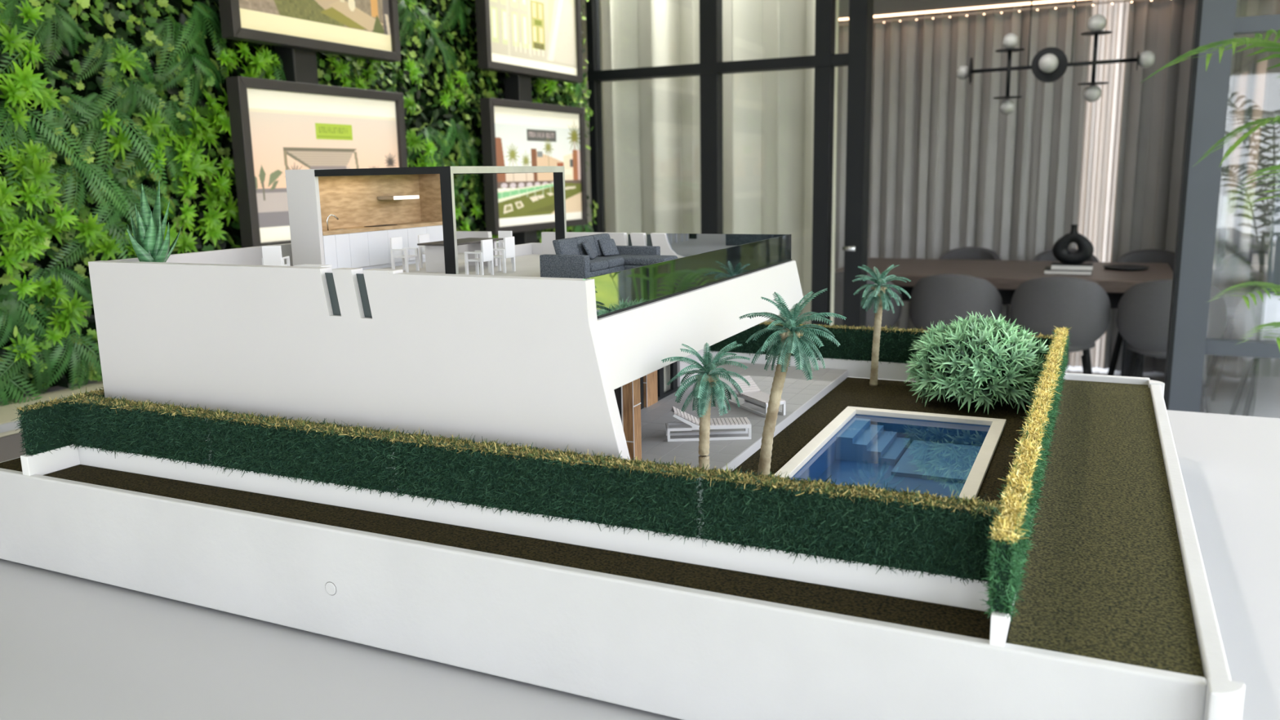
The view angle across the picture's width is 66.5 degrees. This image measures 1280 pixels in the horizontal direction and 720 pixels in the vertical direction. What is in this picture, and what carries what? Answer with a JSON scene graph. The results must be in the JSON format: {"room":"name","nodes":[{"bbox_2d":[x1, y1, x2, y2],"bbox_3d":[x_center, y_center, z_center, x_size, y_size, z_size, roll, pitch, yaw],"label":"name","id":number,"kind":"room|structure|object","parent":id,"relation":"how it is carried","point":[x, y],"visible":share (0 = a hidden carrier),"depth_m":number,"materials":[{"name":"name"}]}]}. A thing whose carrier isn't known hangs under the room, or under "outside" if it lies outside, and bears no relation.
{"room":"scale model scene","nodes":[
{"label":"scale model scene","id":0,"kind":"room"},
{"bbox_2d":[0,0,591,402],"bbox_3d":[-1.026,-0.824,3.370,0.200,3.000,10.600,4,12,25],"label":"wall","id":1,"kind":"structure","parent":0,"point":[583,2],"depth_m":4.68,"materials":[{"name":"paint"}]},
{"bbox_2d":[0,0,598,405],"bbox_3d":[-1.070,-1.029,2.669,0.265,2.134,3.791,4,12,25],"label":"wall","id":2,"kind":"structure","parent":1,"relation":"attached to","point":[101,100],"depth_m":2.31,"materials":[{"name":"green plant"}]},
{"bbox_2d":[274,45,318,84],"bbox_3d":[-0.969,-1.067,2.697,0.070,2.034,0.090,4,12,25],"label":"rail","id":3,"kind":"object","parent":2,"relation":"attached to","point":[299,65],"visible":0.02,"depth_m":2.71,"materials":[{"name":"black metal"}]},
{"bbox_2d":[218,0,400,62],"bbox_3d":[-0.901,-1.087,2.699,0.044,0.447,0.651,4,12,25],"label":"framed poster","id":4,"kind":"object","parent":3,"relation":"attached to","point":[369,29],"visible":1,"depth_m":2.72,"materials":[{"name":"beige paper"}]},
{"bbox_2d":[239,0,391,51],"bbox_3d":[-0.893,-1.086,2.696,0.001,0.395,0.599,4,12,25],"label":"print","id":5,"kind":"object","parent":4,"relation":"attached to","point":[359,23],"depth_m":2.74},
{"bbox_2d":[226,75,408,247],"bbox_3d":[-0.890,-0.555,2.800,0.044,0.447,0.651,4,12,25],"label":"framed poster","id":6,"kind":"object","parent":3,"relation":"attached to","point":[277,126],"visible":0.59,"depth_m":2.65,"materials":[{"name":"beige paper"}]},
{"bbox_2d":[503,72,537,244],"bbox_3d":[-0.476,-1.272,3.727,0.070,2.034,0.090,4,12,25],"label":"rail","id":7,"kind":"object","parent":2,"relation":"attached to","point":[517,87],"visible":0.02,"depth_m":3.74,"materials":[{"name":"black metal"}]},
{"bbox_2d":[475,0,582,83],"bbox_3d":[-0.410,-1.332,3.717,0.044,0.487,0.702,4,12,25],"label":"framed poster","id":8,"kind":"object","parent":7,"relation":"attached to","point":[535,38],"visible":1,"depth_m":3.71,"materials":[{"name":"beige paper"}]},
{"bbox_2d":[480,97,587,235],"bbox_3d":[-0.398,-0.757,3.829,0.044,0.484,0.707,4,12,25],"label":"framed poster","id":9,"kind":"object","parent":7,"relation":"attached to","point":[515,133],"visible":0.9,"depth_m":3.75,"materials":[{"name":"beige paper"}]},
{"bbox_2d":[585,0,848,325],"bbox_3d":[0.318,-0.987,4.197,1.175,2.960,0.080,4,12,25],"label":"window","id":10,"kind":"structure","parent":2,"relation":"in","point":[711,68],"depth_m":4.11,"materials":[{"name":"paint"}]},
{"bbox_2d":[838,0,1050,18],"bbox_3d":[1.990,-2.350,6.059,2.800,0.320,0.040,4,12,25],"label":"trim","id":11,"kind":"structure","parent":1,"relation":"attached to","point":[1048,0],"depth_m":6.09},
{"bbox_2d":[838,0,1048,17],"bbox_3d":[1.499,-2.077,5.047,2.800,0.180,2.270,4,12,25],"label":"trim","id":12,"kind":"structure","parent":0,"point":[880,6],"depth_m":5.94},
{"bbox_2d":[838,0,1151,25],"bbox_3d":[2.097,-2.177,6.090,2.290,0.037,0.105,4,12,25],"label":"led strip","id":13,"kind":"object","parent":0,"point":[1051,1],"visible":0.78,"depth_m":6.06,"materials":[{"name":"beige"}]},
{"bbox_2d":[838,0,1079,20],"bbox_3d":[2.080,-2.183,6.053,2.290,0.010,0.025,4,12,25],"label":"diffuser","id":14,"kind":"object","parent":13,"relation":"attached to","point":[1051,1],"depth_m":6.07,"materials":[{"name":"beige plastic"}]},
{"bbox_2d":[956,0,1155,114],"bbox_3d":[2.101,-1.661,4.958,0.939,0.787,0.168,4,12,25],"label":"pendant lamp","id":15,"kind":"object","parent":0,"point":[1049,64],"visible":1,"depth_m":4.96,"materials":[{"name":"metal"}]},
{"bbox_2d":[1064,285,1279,417],"bbox_3d":[3.456,-0.221,8.102,4.400,0.120,23.000,4,12,25],"label":"floor","id":16,"kind":"structure","parent":0,"point":[1263,400],"depth_m":6.21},
{"bbox_2d":[0,381,103,462],"bbox_3d":[-1.080,0.428,2.563,0.200,0.843,4.480,4,12,25],"label":"window ledge","id":17,"kind":"object","parent":16,"relation":"on","point":[11,448],"visible":0.02,"depth_m":1.96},
{"bbox_2d":[0,409,1279,719],"bbox_3d":[0.325,0.641,1.230,1.968,0.870,1.634,4,12,25],"label":"display table","id":18,"kind":"object","parent":16,"relation":"on","point":[72,647],"visible":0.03,"depth_m":0.90,"materials":[{"name":"white"}]},
{"bbox_2d":[0,457,75,474],"bbox_3d":[-0.526,0.047,1.531,0.085,0.004,0.933,4,12,25],"label":"soil","id":19,"kind":"object","parent":18,"relation":"on","point":[15,464],"visible":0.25,"depth_m":1.14,"materials":[{"name":"brown soil"}]},
{"bbox_2d":[43,464,631,573],"bbox_3d":[-0.341,0.151,0.966,0.713,0.004,0.051,4,12,25],"label":"soil","id":20,"kind":"object","parent":18,"relation":"on","point":[603,561],"visible":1,"depth_m":0.93,"materials":[{"name":"brown soil"}]},
{"bbox_2d":[88,231,803,461],"bbox_3d":[-0.182,-0.033,1.283,0.698,0.233,0.640,4,12,25],"label":"villa","id":21,"kind":"object","parent":18,"relation":"on","point":[521,356],"visible":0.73,"depth_m":0.99,"materials":[{"name":"white paint"}]},
{"bbox_2d":[126,182,181,262],"bbox_3d":[-0.572,-0.145,1.145,0.058,0.128,0.049,-3,11,-9],"label":"succulent","id":22,"kind":"object","parent":21,"relation":"on","point":[148,242],"visible":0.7,"depth_m":1.13,"materials":[{"name":"green plant"}]},
{"bbox_2d":[262,245,289,266],"bbox_3d":[-0.457,-0.121,1.226,0.026,0.047,0.028,-2,11,-3],"label":"patio chair","id":23,"kind":"object","parent":21,"relation":"on","point":[272,255],"visible":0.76,"depth_m":1.21,"materials":[{"name":"white plastic"}]},
{"bbox_2d":[293,264,332,267],"bbox_3d":[-0.409,-0.108,1.224,0.045,0.021,0.019,4,12,25],"label":"bench","id":24,"kind":"object","parent":21,"relation":"on","point":[305,265],"visible":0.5,"depth_m":1.22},
{"bbox_2d":[284,168,443,270],"bbox_3d":[-0.384,-0.204,1.407,0.051,0.140,0.275,4,12,25],"label":"kitchen cabinet","id":25,"kind":"object","parent":21,"relation":"on","point":[353,199],"visible":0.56,"depth_m":1.38,"materials":[{"name":"brown wood"}]},
{"bbox_2d":[326,213,346,230],"bbox_3d":[-0.412,-0.187,1.320,0.011,0.022,0.028,4,12,25],"label":"faucet","id":26,"kind":"object","parent":25,"relation":"on","point":[330,215],"visible":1,"depth_m":1.31,"materials":[{"name":"metal"}]},
{"bbox_2d":[364,224,397,226],"bbox_3d":[-0.374,-0.194,1.410,0.018,0.001,0.051,4,12,25],"label":"cooktop","id":27,"kind":"object","parent":25,"relation":"on","point":[382,224],"visible":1,"depth_m":1.40,"materials":[{"name":"paint"}]},
{"bbox_2d":[322,221,442,235],"bbox_3d":[-0.380,-0.191,1.409,0.043,0.005,0.265,4,12,25],"label":"countertop","id":28,"kind":"structure","parent":25,"relation":"on","point":[420,224],"depth_m":1.39,"materials":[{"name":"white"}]},
{"bbox_2d":[377,195,418,199],"bbox_3d":[-0.360,-0.242,1.455,0.031,0.005,0.058,4,12,25],"label":"shelf","id":29,"kind":"object","parent":25,"relation":"attached to","point":[399,197],"visible":1,"depth_m":1.44,"materials":[{"name":"wood"}]},
{"bbox_2d":[393,195,418,199],"bbox_3d":[-0.346,-0.241,1.448,0.001,0.005,0.058,4,12,25],"label":"light","id":30,"kind":"object","parent":29,"relation":"attached to","point":[406,197],"depth_m":1.45,"materials":[{"name":"white plastic"}]},
{"bbox_2d":[390,236,419,272],"bbox_3d":[-0.323,-0.145,1.337,0.028,0.047,0.026,4,12,25],"label":"patio chair","id":31,"kind":"object","parent":21,"relation":"on","point":[397,250],"visible":0.98,"depth_m":1.34,"materials":[{"name":"white plastic"}]},
{"bbox_2d":[417,234,429,267],"bbox_3d":[-0.297,-0.155,1.391,0.028,0.047,0.026,4,12,25],"label":"patio chair","id":32,"kind":"object","parent":21,"relation":"on","point":[422,238],"visible":0.32,"depth_m":1.39,"materials":[{"name":"white plastic"}]},
{"bbox_2d":[314,165,566,274],"bbox_3d":[-0.264,-0.196,1.353,0.214,0.139,0.277,4,12,25],"label":"pergola","id":33,"kind":"object","parent":21,"relation":"on","point":[446,178],"visible":0.86,"depth_m":1.21,"materials":[{"name":"paint"}]},
{"bbox_2d":[417,237,503,272],"bbox_3d":[-0.248,-0.147,1.361,0.059,0.039,0.122,4,12,25],"label":"dining table","id":34,"kind":"object","parent":21,"relation":"on","point":[434,251],"visible":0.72,"depth_m":1.32,"materials":[{"name":"white plastic"}]},
{"bbox_2d":[464,239,493,275],"bbox_3d":[-0.207,-0.132,1.257,0.028,0.047,0.026,4,12,25],"label":"patio chair","id":35,"kind":"object","parent":21,"relation":"on","point":[486,254],"visible":0.94,"depth_m":1.25,"materials":[{"name":"white plastic"}]},
{"bbox_2d":[488,236,515,273],"bbox_3d":[-0.185,-0.141,1.304,0.028,0.047,0.026,4,12,25],"label":"patio chair","id":36,"kind":"object","parent":21,"relation":"on","point":[508,249],"visible":0.79,"depth_m":1.30,"materials":[{"name":"white plastic"}]},
{"bbox_2d":[496,231,512,264],"bbox_3d":[-0.204,-0.166,1.436,0.026,0.047,0.028,4,12,25],"label":"patio chair","id":37,"kind":"object","parent":21,"relation":"on","point":[501,234],"visible":0.32,"depth_m":1.44,"materials":[{"name":"white plastic"}]},
{"bbox_2d":[539,233,677,278],"bbox_3d":[-0.032,-0.125,1.193,0.115,0.051,0.159,4,12,25],"label":"sofa","id":38,"kind":"object","parent":21,"relation":"on","point":[571,260],"visible":0.76,"depth_m":1.17,"materials":[{"name":"fabric"}]},
{"bbox_2d":[552,237,580,254],"bbox_3d":[-0.087,-0.132,1.168,0.017,0.026,0.043,4,12,25],"label":"cushion","id":39,"kind":"object","parent":38,"relation":"on","point":[571,246],"depth_m":1.16,"materials":[{"name":"fabric"}]},
{"bbox_2d":[573,235,598,256],"bbox_3d":[-0.068,-0.139,1.207,0.017,0.026,0.043,4,12,25],"label":"cushion","id":40,"kind":"object","parent":38,"relation":"on","point":[593,240],"depth_m":1.20,"materials":[{"name":"fabric"}]},
{"bbox_2d":[582,241,595,258],"bbox_3d":[-0.062,-0.134,1.192,0.014,0.020,0.027,0,11,5],"label":"cushion","id":41,"kind":"object","parent":38,"relation":"on","point":[589,251],"visible":0.98,"depth_m":1.18,"materials":[{"name":"fabric"}]},
{"bbox_2d":[590,259,608,271],"bbox_3d":[-0.065,-0.112,1.161,0.042,0.011,0.044,4,12,25],"label":"seat cushion","id":42,"kind":"object","parent":38,"relation":"on","point":[596,265],"depth_m":1.15,"materials":[{"name":"fabric"}]},
{"bbox_2d":[588,233,610,256],"bbox_3d":[-0.050,-0.147,1.246,0.017,0.026,0.044,4,12,25],"label":"cushion","id":43,"kind":"object","parent":38,"relation":"on","point":[597,250],"depth_m":1.23,"materials":[{"name":"fabric"}]},
{"bbox_2d":[590,256,624,268],"bbox_3d":[-0.046,-0.120,1.200,0.042,0.011,0.044,4,12,25],"label":"seat cushion","id":44,"kind":"object","parent":38,"relation":"on","point":[610,262],"depth_m":1.19,"materials":[{"name":"fabric"}]},
{"bbox_2d":[597,238,618,255],"bbox_3d":[-0.040,-0.143,1.235,0.014,0.020,0.027,9,14,42],"label":"cushion","id":45,"kind":"object","parent":38,"relation":"on","point":[608,246],"visible":1,"depth_m":1.23,"materials":[{"name":"fabric"}]},
{"bbox_2d":[604,254,677,265],"bbox_3d":[-0.004,-0.126,1.229,0.094,0.010,0.046,4,12,25],"label":"seat cushion","id":46,"kind":"object","parent":38,"relation":"on","point":[626,260],"depth_m":1.21,"materials":[{"name":"fabric"}]},
{"bbox_2d":[663,364,670,391],"bbox_3d":[0.027,-0.009,1.380,0.002,0.118,0.085,4,12,25],"label":"curtain","id":47,"kind":"object","parent":21,"relation":"hanging from","point":[666,369],"depth_m":1.41,"materials":[{"name":"white fabric"}]},
{"bbox_2d":[582,233,791,319],"bbox_3d":[-0.004,-0.114,1.183,0.203,0.039,0.631,4,12,25],"label":"glass balustrade","id":48,"kind":"object","parent":21,"relation":"on","point":[708,259],"visible":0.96,"depth_m":1.11,"materials":[{"name":"glass"}]},
{"bbox_2d":[20,351,1016,646],"bbox_3d":[-0.022,0.067,1.290,1.032,0.027,0.944,4,12,25],"label":"wall","id":49,"kind":"structure","parent":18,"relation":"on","point":[948,591],"depth_m":0.87,"materials":[{"name":"white paint"}]},
{"bbox_2d":[10,386,104,456],"bbox_3d":[-0.504,0.005,1.457,0.038,0.072,0.858,4,12,25],"label":"hedge","id":50,"kind":"object","parent":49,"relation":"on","point":[44,425],"visible":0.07,"depth_m":1.10,"materials":[{"name":"green plant"}]},
{"bbox_2d":[62,391,1006,586],"bbox_3d":[-0.197,0.102,0.919,1.022,0.075,0.043,4,12,25],"label":"hedge","id":51,"kind":"object","parent":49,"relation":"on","point":[926,532],"visible":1,"depth_m":0.84,"materials":[{"name":"green plant"}]},
{"bbox_2d":[708,320,1057,367],"bbox_3d":[0.140,-0.039,1.624,1.021,0.068,0.034,4,12,25],"label":"hedge","id":52,"kind":"object","parent":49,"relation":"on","point":[855,343],"visible":0.24,"depth_m":1.53,"materials":[{"name":"green plant"}]},
{"bbox_2d":[978,325,1071,622],"bbox_3d":[0.442,0.063,1.069,0.039,0.074,0.958,4,12,25],"label":"hedge","id":53,"kind":"object","parent":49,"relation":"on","point":[1011,531],"visible":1,"depth_m":0.77,"materials":[{"name":"green plant"}]},
{"bbox_2d":[0,372,1245,719],"bbox_3d":[-0.001,0.133,1.288,1.262,0.119,0.975,4,12,25],"label":"plinth","id":54,"kind":"object","parent":18,"relation":"on","point":[680,652],"visible":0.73,"depth_m":0.81,"materials":[{"name":"paint"}]},
{"bbox_2d":[640,361,848,471],"bbox_3d":[0.072,0.082,1.243,0.207,0.012,0.767,4,12,25],"label":"terrace","id":55,"kind":"object","parent":18,"relation":"on","point":[799,393],"visible":0.39,"depth_m":1.27,"materials":[{"name":"tile"}]},
{"bbox_2d":[665,406,751,441],"bbox_3d":[0.081,0.074,1.157,0.099,0.036,0.030,-2,11,-2],"label":"sun lounger","id":56,"kind":"object","parent":55,"relation":"on","point":[720,423],"visible":0.95,"depth_m":1.15,"materials":[{"name":"white plastic"}]},
{"bbox_2d":[727,375,786,417],"bbox_3d":[0.154,0.047,1.294,0.030,0.036,0.099,-6,12,-24],"label":"sun lounger","id":57,"kind":"object","parent":55,"relation":"on","point":[752,393],"visible":0.86,"depth_m":1.30,"materials":[{"name":"white plastic"}]},
{"bbox_2d":[608,554,991,639],"bbox_3d":[0.117,0.182,0.753,0.296,0.004,0.051,4,12,25],"label":"soil","id":58,"kind":"object","parent":18,"relation":"on","point":[913,613],"visible":0.79,"depth_m":0.75,"materials":[{"name":"brown soil"}]},
{"bbox_2d":[732,377,1033,515],"bbox_3d":[0.297,0.107,1.132,0.298,0.004,0.777,4,12,25],"label":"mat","id":59,"kind":"object","parent":18,"relation":"on","point":[888,394],"visible":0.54,"depth_m":1.29,"materials":[{"name":"brown soil"}]},
{"bbox_2d":[661,341,750,470],"bbox_3d":[0.066,0.062,0.952,0.089,0.160,0.087,4,12,25],"label":"palm","id":60,"kind":"object","parent":59,"relation":"on","point":[706,388],"visible":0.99,"depth_m":0.94,"materials":[{"name":"plant"}]},
{"bbox_2d":[738,288,846,475],"bbox_3d":[0.154,0.029,0.997,0.103,0.206,0.099,4,12,25],"label":"palm","id":61,"kind":"object","parent":59,"relation":"on","point":[789,337],"visible":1,"depth_m":0.99,"materials":[{"name":"plant"}]},
{"bbox_2d":[852,264,911,386],"bbox_3d":[0.360,-0.052,1.457,0.087,0.185,0.090,4,12,25],"label":"palm","id":62,"kind":"object","parent":59,"relation":"on","point":[878,291],"visible":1,"depth_m":1.45,"materials":[{"name":"plant"}]},
{"bbox_2d":[905,311,1049,413],"bbox_3d":[0.469,-0.001,1.346,0.199,0.135,0.199,5,12,30],"label":"round shrub","id":63,"kind":"object","parent":59,"relation":"on","point":[988,365],"visible":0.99,"depth_m":1.30,"materials":[{"name":"green plant"}]},
{"bbox_2d":[774,406,1006,499],"bbox_3d":[0.286,0.127,1.106,0.204,0.041,0.422,4,12,25],"label":"swimming pool","id":64,"kind":"object","parent":18,"relation":"in","point":[932,452],"visible":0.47,"depth_m":1.21,"materials":[{"name":"liquid"}]},
{"bbox_2d":[1006,379,1204,677],"bbox_3d":[0.501,0.118,1.054,0.118,0.004,0.935,4,12,25],"label":"grass strip","id":65,"kind":"object","parent":18,"relation":"on","point":[1106,580],"visible":0.79,"depth_m":0.83,"materials":[{"name":"green plant"}]},
{"bbox_2d":[599,0,839,325],"bbox_3d":[0.299,-1.017,4.411,1.182,2.900,0.125,4,12,25],"label":"curtain","id":66,"kind":"object","parent":16,"relation":"on","point":[651,127],"visible":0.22,"depth_m":4.38,"materials":[{"name":"beige fabric"}]},
{"bbox_2d":[833,271,902,328],"bbox_3d":[1.145,-0.078,5.106,0.440,0.809,0.453,4,12,25],"label":"chair","id":67,"kind":"object","parent":16,"relation":"on","point":[888,317],"visible":0.16,"depth_m":4.88,"materials":[{"name":"fabric"}]},
{"bbox_2d":[909,274,1002,330],"bbox_3d":[1.579,-0.048,4.903,0.440,0.809,0.453,4,12,25],"label":"chair","id":68,"kind":"object","parent":16,"relation":"on","point":[941,297],"visible":0.59,"depth_m":4.66,"materials":[{"name":"fabric"}]},
{"bbox_2d":[834,0,1092,366],"bbox_3d":[1.943,-1.259,6.480,1.802,2.540,0.093,4,12,25],"label":"curtain","id":69,"kind":"object","parent":16,"relation":"on","point":[948,170],"visible":0.43,"depth_m":6.35,"materials":[{"name":"grey fabric"}]},
{"bbox_2d":[939,246,1001,260],"bbox_3d":[2.048,-0.291,6.135,0.440,0.809,0.453,4,12,25],"label":"chair","id":70,"kind":"object","parent":16,"relation":"on","point":[969,252],"visible":0.15,"depth_m":6.23,"materials":[{"name":"fabric"}]},
{"bbox_2d":[834,257,1173,377],"bbox_3d":[1.994,-0.137,5.462,1.690,0.755,1.000,4,12,25],"label":"meeting table","id":71,"kind":"object","parent":16,"relation":"on","point":[1006,276],"visible":0.29,"depth_m":5.16,"materials":[{"name":"brown wood"}]},
{"bbox_2d":[1043,266,1092,275],"bbox_3d":[2.225,-0.463,5.072,0.226,0.023,0.186,4,12,25],"label":"book","id":72,"kind":"object","parent":71,"relation":"on","point":[1047,269],"visible":0.83,"depth_m":5.00,"materials":[{"name":"paper"}]},
{"bbox_2d":[1050,262,1093,270],"bbox_3d":[2.244,-0.488,5.069,0.196,0.025,0.144,4,12,25],"label":"book","id":73,"kind":"object","parent":72,"relation":"on","point":[1055,265],"visible":0.98,"depth_m":5.01,"materials":[{"name":"paper"}]},
{"bbox_2d":[1052,224,1093,263],"bbox_3d":[2.241,-0.596,5.049,0.197,0.207,0.068,4,12,25],"label":"vase","id":74,"kind":"object","parent":73,"relation":"on","point":[1060,252],"visible":1,"depth_m":5.03,"materials":[{"name":"ceramic"}]},
{"bbox_2d":[1102,264,1149,271],"bbox_3d":[2.587,-0.491,5.197,0.224,0.014,0.224,4,12,25],"label":"tray","id":75,"kind":"object","parent":71,"relation":"on","point":[1113,267],"visible":1,"depth_m":5.20,"materials":[{"name":"paint"}]},
{"bbox_2d":[842,0,1236,412],"bbox_3d":[1.434,-0.905,3.655,1.315,2.960,0.171,4,12,25],"label":"door","id":76,"kind":"structure","parent":16,"relation":"on","point":[1214,20],"depth_m":3.50,"materials":[{"name":"paint"}]},
{"bbox_2d":[1009,276,1111,373],"bbox_3d":[2.009,-0.018,4.703,0.440,0.809,0.453,4,12,25],"label":"chair","id":77,"kind":"object","parent":16,"relation":"on","point":[1039,304],"visible":0.76,"depth_m":4.47,"materials":[{"name":"paint"}]},
{"bbox_2d":[1031,248,1098,373],"bbox_3d":[2.545,-0.257,5.903,0.440,0.809,0.453,4,12,25],"label":"chair","id":78,"kind":"object","parent":16,"relation":"on","point":[1046,255],"visible":0.06,"depth_m":6.01,"materials":[{"name":"paint"}]},
{"bbox_2d":[1068,0,1129,368],"bbox_3d":[2.870,-1.203,6.092,0.230,2.540,0.075,4,12,25],"label":"curtain","id":79,"kind":"object","parent":16,"relation":"on","point":[1103,117],"visible":0.59,"depth_m":6.06,"materials":[{"name":"white fabric"}]},
{"bbox_2d":[1106,248,1174,375],"bbox_3d":[2.971,-0.227,5.705,0.440,0.809,0.453,4,12,25],"label":"chair","id":80,"kind":"object","parent":16,"relation":"on","point":[1147,255],"visible":0.12,"depth_m":5.80,"materials":[{"name":"paint"}]},
{"bbox_2d":[1103,0,1195,373],"bbox_3d":[3.120,-1.177,5.934,0.382,2.540,0.083,4,12,25],"label":"curtain","id":81,"kind":"object","parent":16,"relation":"on","point":[1153,126],"visible":0.62,"depth_m":5.91,"materials":[{"name":"grey fabric"}]},
{"bbox_2d":[1115,279,1226,413],"bbox_3d":[2.429,0.011,4.507,0.440,0.809,0.453,4,12,25],"label":"chair","id":82,"kind":"object","parent":16,"relation":"on","point":[1143,312],"visible":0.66,"depth_m":4.33,"materials":[{"name":"paint"}]},
{"bbox_2d":[1138,29,1279,350],"bbox_3d":[2.034,-0.016,2.487,1.299,1.626,1.114,-1,11,1],"label":"areca palm","id":83,"kind":"object","parent":16,"relation":"on","point":[1255,42],"visible":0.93,"depth_m":2.60,"materials":[{"name":"green plant"}]},
{"bbox_2d":[1203,0,1279,415],"bbox_3d":[2.675,-1.073,4.306,0.028,3.000,2.100,4,12,25],"label":"window","id":84,"kind":"structure","parent":16,"relation":"on","point":[1251,86],"depth_m":4.23,"materials":[{"name":"clear glass"}]},
{"bbox_2d":[1204,13,1279,358],"bbox_3d":[2.665,-0.823,3.099,1.392,2.960,0.060,4,12,25],"label":"window","id":85,"kind":"structure","parent":16,"relation":"on","point":[1257,24],"depth_m":3.44,"materials":[{"name":"metal"}]},
{"bbox_3d":[5.349,-1.620,6.915,0.150,3.000,22.600,4,12,25],"label":"wall","id":86,"kind":"structure","parent":0,"visible":0},
{"bbox_2d":[1256,42,1279,293],"bbox_3d":[6.747,-2.256,10.119,0.340,3.000,1.300,4,12,25],"label":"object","id":87,"kind":"structure","parent":86,"relation":"attached to","point":[1268,255],"depth_m":9.94,"materials":[{"name":"glass"}]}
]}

